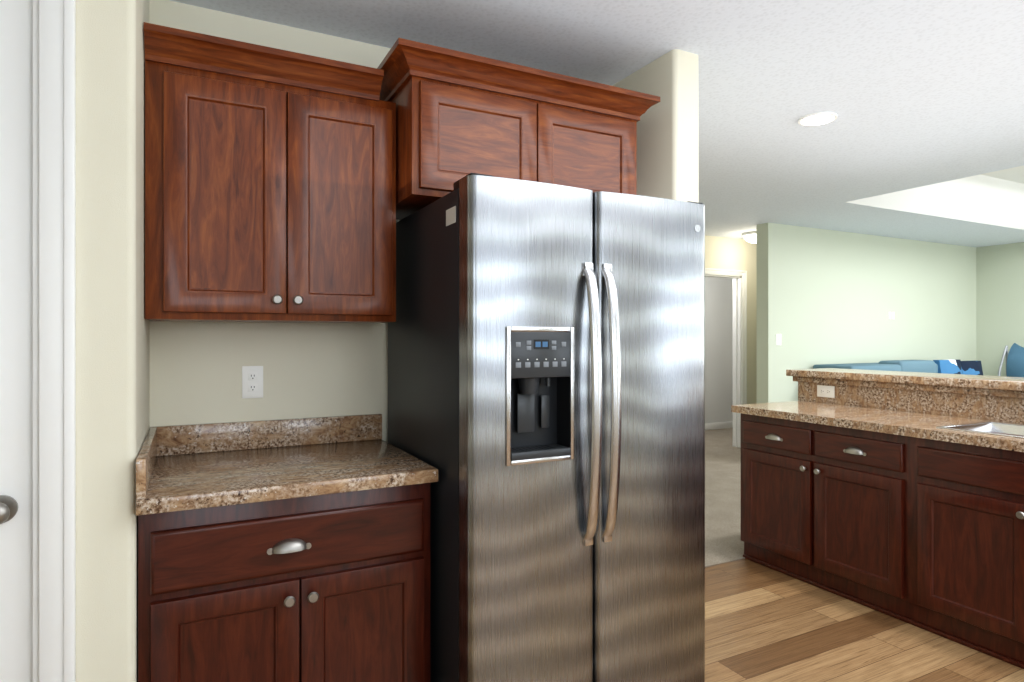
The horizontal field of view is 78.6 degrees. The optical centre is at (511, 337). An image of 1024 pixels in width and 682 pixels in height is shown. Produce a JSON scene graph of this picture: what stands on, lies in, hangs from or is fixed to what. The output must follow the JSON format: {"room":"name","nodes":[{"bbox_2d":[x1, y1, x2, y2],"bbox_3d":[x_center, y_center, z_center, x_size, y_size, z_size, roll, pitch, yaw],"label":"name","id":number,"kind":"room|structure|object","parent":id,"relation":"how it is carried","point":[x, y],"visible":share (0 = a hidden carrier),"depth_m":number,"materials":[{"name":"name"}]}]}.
{"room":"kitchen","nodes":[
{"label":"kitchen","id":0,"kind":"room"},
{"bbox_2d":[76,0,149,681],"bbox_3d":[-1.163,0.075,1.847,0.128,2.500,0.620,0,0,-27],"label":"wall","id":1,"kind":"structure","parent":0,"point":[112,376],"depth_m":1.57,"materials":[{"name":"beige paint"}]},
{"bbox_2d":[150,0,399,441],"bbox_3d":[-0.436,0.075,2.639,2.145,2.500,0.120,0,0,-27],"label":"wall","id":2,"kind":"structure","parent":0,"point":[311,370],"depth_m":2.33,"materials":[{"name":"beige paint"}]},
{"bbox_2d":[242,366,262,398],"bbox_3d":[-0.954,0.165,2.300,0.072,0.118,0.006,0,0,-27],"label":"outlet","id":3,"kind":"object","parent":2,"relation":"attached to","point":[252,381],"visible":1,"depth_m":2.30,"materials":[{"name":"white plastic"}]},
{"bbox_2d":[144,22,395,323],"bbox_3d":[-0.815,-0.487,2.166,0.777,0.865,0.368,0,0,-27],"label":"upper cabinet","id":4,"kind":"object","parent":2,"relation":"attached to","point":[270,184],"visible":1,"depth_m":2.02,"materials":[{"name":"brown wood"}]},
{"bbox_2d":[377,38,659,219],"bbox_3d":[-0.006,-0.723,2.493,1.080,0.483,0.528,0,0,-27],"label":"upper cabinet","id":5,"kind":"object","parent":2,"relation":"attached to","point":[459,115],"visible":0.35,"depth_m":2.24,"materials":[{"name":"brown wood"}]},
{"bbox_2d":[170,0,1023,247],"bbox_3d":[1.975,-1.325,3.467,11.930,0.300,10.620,0,0,-27],"label":"ceiling","id":6,"kind":"structure","parent":0,"point":[920,137],"depth_m":2.86,"materials":[{"name":"paint"}]},
{"bbox_2d":[742,231,756,242],"bbox_3d":[2.761,-1.145,7.057,0.300,0.167,0.300,0,0,-27],"label":"light","id":7,"kind":"object","parent":6,"relation":"attached to","point":[750,237],"visible":0.48,"depth_m":6.99,"materials":[{"name":"white"}]},
{"bbox_2d":[798,112,836,125],"bbox_3d":[1.637,-1.168,3.349,0.190,0.013,0.190,0,0,-27],"label":"recessed light","id":8,"kind":"object","parent":6,"relation":"in","point":[816,118],"visible":0.9,"depth_m":3.33,"materials":[{"name":"white"}]},
{"bbox_2d":[612,49,698,202],"bbox_3d":[0.603,0.075,2.809,0.141,2.500,0.530,0,0,-27],"label":"wall","id":9,"kind":"structure","parent":0,"point":[668,146],"depth_m":2.59,"materials":[{"name":"beige paint"}]},
{"bbox_2d":[705,277,732,422],"bbox_3d":[1.817,0.075,8.472,3.440,2.500,0.120,0,0,-27],"label":"wall","id":10,"kind":"structure","parent":0,"point":[718,347],"depth_m":8.98,"materials":[{"name":"white paint"}]},
{"bbox_2d":[705,421,732,429],"bbox_3d":[1.847,1.272,8.412,3.180,0.094,0.014,0,0,-27],"label":"baseboard","id":11,"kind":"structure","parent":10,"relation":"attached to","point":[717,425],"depth_m":8.97,"materials":[{"name":"white wood"}]},
{"bbox_2d":[705,428,744,567],"bbox_3d":[2.001,1.352,3.548,11.810,0.066,10.500,0,0,-27],"label":"floor","id":12,"kind":"structure","parent":0,"point":[724,543],"depth_m":5.10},
{"bbox_2d":[813,359,982,374],"bbox_3d":[4.529,0.787,6.814,2.800,1.064,0.965,0,0,-27],"label":"sofa","id":13,"kind":"object","parent":12,"relation":"on","point":[953,366],"visible":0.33,"depth_m":6.84,"materials":[{"name":"blue fabric"}]},
{"bbox_2d":[998,343,1023,376],"bbox_3d":[6.151,0.693,7.378,0.548,1.251,0.718,0,0,-27],"label":"chair","id":14,"kind":"object","parent":12,"relation":"on","point":[1014,358],"visible":0.54,"depth_m":7.50,"materials":[{"name":"blue fabric"}]},
{"bbox_2d":[705,235,756,403],"bbox_3d":[2.414,0.075,7.374,7.505,2.500,0.120,0,0,-27],"label":"wall","id":15,"kind":"structure","parent":0,"point":[729,253],"depth_m":7.52,"materials":[{"name":"beige paint"}]},
{"bbox_2d":[705,268,746,447],"bbox_3d":[2.351,0.265,7.328,0.972,2.121,0.143,0,0,-27],"label":"door frame","id":16,"kind":"structure","parent":15,"relation":"attached to","point":[739,277],"depth_m":7.48,"materials":[{"name":"white wood"}]},
{"bbox_2d":[705,558,1023,681],"bbox_3d":[0.609,1.355,0.129,6.200,0.060,5.700,0,0,-27],"label":"floor","id":17,"kind":"structure","parent":0,"point":[764,623],"depth_m":2.72,"materials":[{"name":"brown wood"}]},
{"bbox_2d":[136,414,437,681],"bbox_3d":[-0.736,0.817,2.043,0.806,1.017,0.660,0,0,-27],"label":"base cabinet","id":18,"kind":"object","parent":17,"relation":"on","point":[290,550],"visible":1,"depth_m":1.81,"materials":[{"name":"brown wood"}]},
{"bbox_2d":[388,173,704,681],"bbox_3d":[0.107,0.421,2.312,0.904,1.783,0.890,0,0,-27],"label":"fridge","id":19,"kind":"object","parent":17,"relation":"on","point":[546,380],"visible":1,"depth_m":1.94,"materials":[{"name":"grey metal"}]},
{"bbox_2d":[731,372,1023,668],"bbox_3d":[2.318,0.787,2.642,0.757,1.075,2.960,0,0,-27],"label":"kitchen island","id":20,"kind":"object","parent":17,"relation":"on","point":[899,495],"depth_m":2.99,"materials":[{"name":"brown wood"}]},
{"bbox_2d":[817,385,834,397],"bbox_3d":[1.939,0.335,3.865,0.006,0.072,0.118,0,0,-27],"label":"outlet","id":21,"kind":"object","parent":20,"relation":"attached to","point":[825,391],"visible":1,"depth_m":3.86,"materials":[{"name":"white plastic"}]},
{"bbox_2d":[787,368,1023,387],"bbox_3d":[2.656,0.229,2.817,0.435,0.041,3.000,0,0,-27],"label":"island countertop","id":22,"kind":"structure","parent":20,"relation":"on","point":[928,378],"depth_m":3.42,"materials":[{"name":"beige stone"}]},
{"bbox_2d":[757,223,975,402],"bbox_3d":[4.320,0.075,7.361,3.890,2.500,0.150,0,0,-27],"label":"wall","id":23,"kind":"structure","parent":0,"point":[824,296],"depth_m":7.03,"materials":[{"name":"green paint"}]},
{"bbox_2d":[776,334,780,344],"bbox_3d":[2.762,0.025,6.466,0.075,0.118,0.010,0,0,-27],"label":"light switch","id":24,"kind":"object","parent":23,"relation":"attached to","point":[778,339],"visible":1,"depth_m":6.46,"materials":[{"name":"white plastic"}]},
{"bbox_2d":[976,242,1023,375],"bbox_3d":[7.822,0.075,4.949,0.120,2.500,7.650,0,0,-27],"label":"wall","id":25,"kind":"structure","parent":0,"point":[999,298],"depth_m":7.96,"materials":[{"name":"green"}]},
{"bbox_3d":[-2.105,0.075,1.080,2.250,2.500,0.120,0,0,-27],"label":"wall","id":26,"kind":"structure","parent":0,"visible":0},
{"bbox_2d":[0,0,32,681],"bbox_3d":[-1.501,0.231,1.329,0.776,2.164,0.105,0,0,-27],"label":"pantry door","id":27,"kind":"structure","parent":26,"relation":"in","point":[16,340],"depth_m":1.51,"materials":[{"name":"white"}]},
{"bbox_2d":[33,0,75,681],"bbox_3d":[-1.522,0.192,1.368,0.952,2.266,0.143,0,0,-27],"label":"door frame","id":28,"kind":"structure","parent":26,"relation":"attached to","point":[54,340],"depth_m":1.51,"materials":[{"name":"white"}]}
]}

